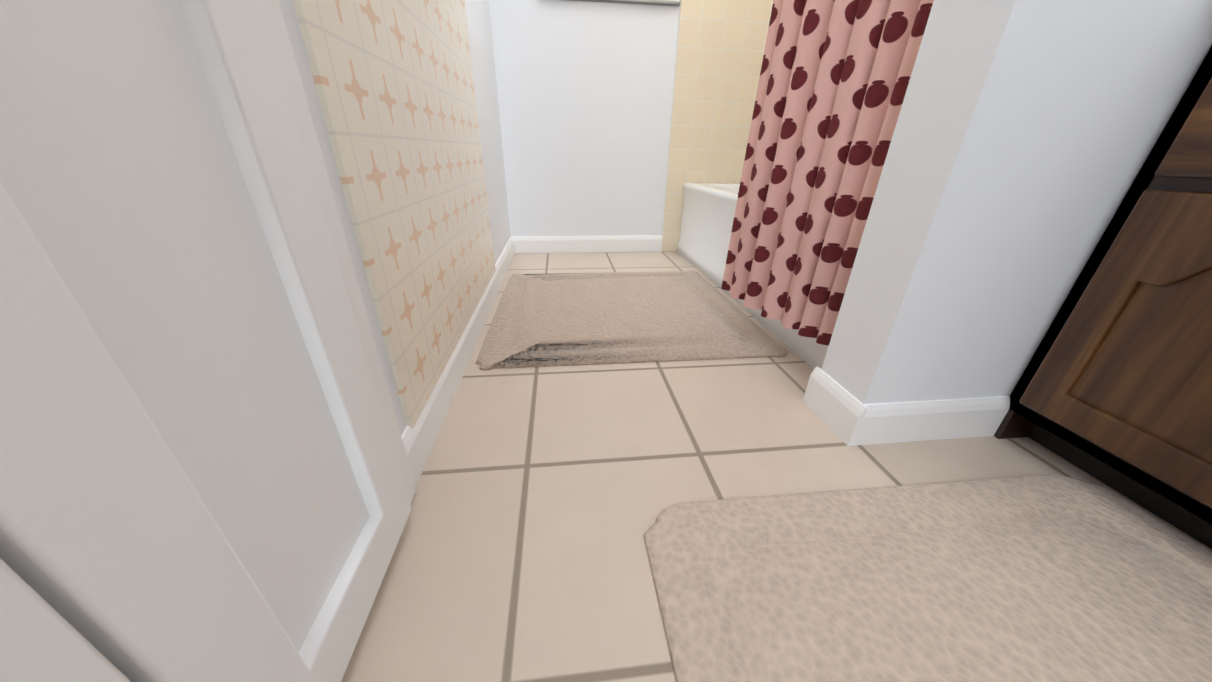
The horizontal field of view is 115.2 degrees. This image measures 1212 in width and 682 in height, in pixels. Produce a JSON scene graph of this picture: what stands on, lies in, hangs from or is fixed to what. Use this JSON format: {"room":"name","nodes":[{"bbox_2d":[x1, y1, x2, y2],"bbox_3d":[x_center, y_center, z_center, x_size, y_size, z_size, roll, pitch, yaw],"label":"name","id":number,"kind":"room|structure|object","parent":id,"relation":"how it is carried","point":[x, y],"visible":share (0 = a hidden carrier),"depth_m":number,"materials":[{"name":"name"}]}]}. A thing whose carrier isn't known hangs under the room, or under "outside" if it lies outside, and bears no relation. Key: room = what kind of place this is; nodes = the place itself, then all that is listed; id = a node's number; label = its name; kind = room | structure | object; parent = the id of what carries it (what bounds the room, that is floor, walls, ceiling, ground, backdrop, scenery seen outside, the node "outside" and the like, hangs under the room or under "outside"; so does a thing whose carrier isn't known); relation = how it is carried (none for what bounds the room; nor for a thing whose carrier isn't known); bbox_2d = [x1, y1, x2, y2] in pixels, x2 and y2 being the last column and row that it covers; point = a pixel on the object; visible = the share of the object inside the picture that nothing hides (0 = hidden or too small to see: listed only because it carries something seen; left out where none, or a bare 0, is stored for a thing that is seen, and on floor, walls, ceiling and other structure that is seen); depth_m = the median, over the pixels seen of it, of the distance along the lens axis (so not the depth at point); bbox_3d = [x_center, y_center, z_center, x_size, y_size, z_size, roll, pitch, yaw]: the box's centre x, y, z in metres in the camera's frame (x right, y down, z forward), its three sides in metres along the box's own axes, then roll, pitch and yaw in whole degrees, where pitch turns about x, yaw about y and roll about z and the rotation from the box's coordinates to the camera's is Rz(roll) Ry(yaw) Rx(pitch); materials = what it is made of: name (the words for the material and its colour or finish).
{"room":"bathroom","nodes":[
{"label":"bathroom","id":0,"kind":"room"},
{"bbox_2d":[279,0,510,435],"bbox_3d":[-0.693,-1.054,0.541,0.630,2.440,2.574,-2,26,-6],"label":"wall","id":1,"kind":"structure","parent":0,"point":[480,40],"depth_m":1.33,"materials":[{"name":"white paint"}]},
{"bbox_2d":[0,0,416,681],"bbox_3d":[-0.252,-0.594,-0.172,0.059,2.280,0.740,-2,26,-6],"label":"closet door","id":2,"kind":"structure","parent":1,"relation":"in","point":[204,470],"depth_m":0.25,"materials":[{"name":"white wood"}]},
{"bbox_2d":[292,0,495,428],"bbox_3d":[-0.382,-1.013,0.648,0.008,2.280,1.000,-2,26,-6],"label":"wall tile","id":3,"kind":"structure","parent":1,"relation":"attached to","point":[394,83],"depth_m":0.70,"materials":[{"name":"beige tile"}]},
{"bbox_2d":[402,236,517,485],"bbox_3d":[-0.383,0.011,1.045,0.013,0.092,2.487,-2,26,-6],"label":"baseboard","id":4,"kind":"structure","parent":1,"relation":"attached to","point":[419,441],"depth_m":0.88,"materials":[{"name":"white wood"}]},
{"bbox_2d":[489,0,680,235],"bbox_3d":[0.324,-1.643,1.764,1.890,2.440,0.100,-2,26,-6],"label":"wall","id":5,"kind":"structure","parent":0,"point":[585,89],"depth_m":1.91,"materials":[{"name":"white paint"}]},
{"bbox_2d":[518,235,661,252],"bbox_3d":[-0.080,-0.552,2.193,0.817,0.092,0.013,-2,26,-6],"label":"baseboard","id":6,"kind":"structure","parent":5,"relation":"attached to","point":[642,243],"depth_m":2.19,"materials":[{"name":"white wood"}]},
{"bbox_2d":[571,0,679,6],"bbox_3d":[0.031,-1.946,1.467,0.639,0.994,0.095,-2,26,-6],"label":"window shutter","id":7,"kind":"object","parent":5,"relation":"attached to","point":[663,2],"visible":1,"depth_m":1.73,"materials":[{"name":"white"}]},
{"bbox_2d":[662,0,772,251],"bbox_3d":[0.756,-1.634,1.760,0.833,2.440,0.010,-2,26,-6],"label":"wall tile","id":8,"kind":"structure","parent":5,"relation":"attached to","point":[720,51],"depth_m":1.93,"materials":[{"name":"beige tile"}]},
{"bbox_2d":[341,251,1211,681],"bbox_3d":[0.246,0.303,0.646,2.620,0.060,3.994,-2,26,-6],"label":"floor","id":9,"kind":"structure","parent":0,"point":[545,497],"depth_m":0.68,"materials":[{"name":"tile"}]},
{"bbox_2d":[476,271,787,369],"bbox_3d":[0.047,-0.135,1.441,0.894,0.014,0.864,-2,26,-6],"label":"area rug","id":10,"kind":"object","parent":9,"relation":"on","point":[554,319],"visible":1,"depth_m":1.27,"materials":[{"name":"beige fabric"}]},
{"bbox_2d":[677,183,827,368],"bbox_3d":[0.864,-0.376,1.548,0.727,0.375,1.498,-2,26,-6],"label":"bathtub","id":11,"kind":"object","parent":9,"relation":"on","point":[708,212],"visible":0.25,"depth_m":1.72,"materials":[{"name":"white ceramic"}]},
{"bbox_2d":[643,474,1211,681],"bbox_3d":[0.561,0.636,-0.101,0.834,0.014,1.730,-2,26,-6],"label":"area rug","id":12,"kind":"object","parent":9,"relation":"on","point":[1045,578],"visible":1,"depth_m":0.51,"materials":[{"name":"beige fabric"}]},
{"bbox_2d":[994,46,1211,548],"bbox_3d":[1.174,0.307,-0.168,0.541,0.682,1.932,-2,26,-6],"label":"bathroom vanity","id":13,"kind":"object","parent":9,"relation":"on","point":[1113,388],"visible":1,"depth_m":0.56,"materials":[{"name":"brown wood"}]},
{"bbox_2d":[721,0,933,345],"bbox_3d":[0.466,-1.200,1.089,0.205,2.008,1.520,-2,26,-6],"label":"shower curtain","id":14,"kind":"object","parent":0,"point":[834,78],"visible":0.96,"depth_m":0.87,"materials":[{"name":"pink fabric"}]},
{"bbox_2d":[822,0,1211,403],"bbox_3d":[0.926,-0.933,0.348,0.842,2.440,0.133,-2,26,-6],"label":"wall","id":15,"kind":"structure","parent":0,"point":[1026,135],"depth_m":0.59,"materials":[{"name":"white paint"}]},
{"bbox_2d":[830,391,1009,445],"bbox_3d":[0.651,0.161,0.775,0.331,0.092,0.013,-2,26,-6],"label":"baseboard","id":16,"kind":"structure","parent":15,"relation":"attached to","point":[845,415],"depth_m":0.77,"materials":[{"name":"white wood"}]}
]}

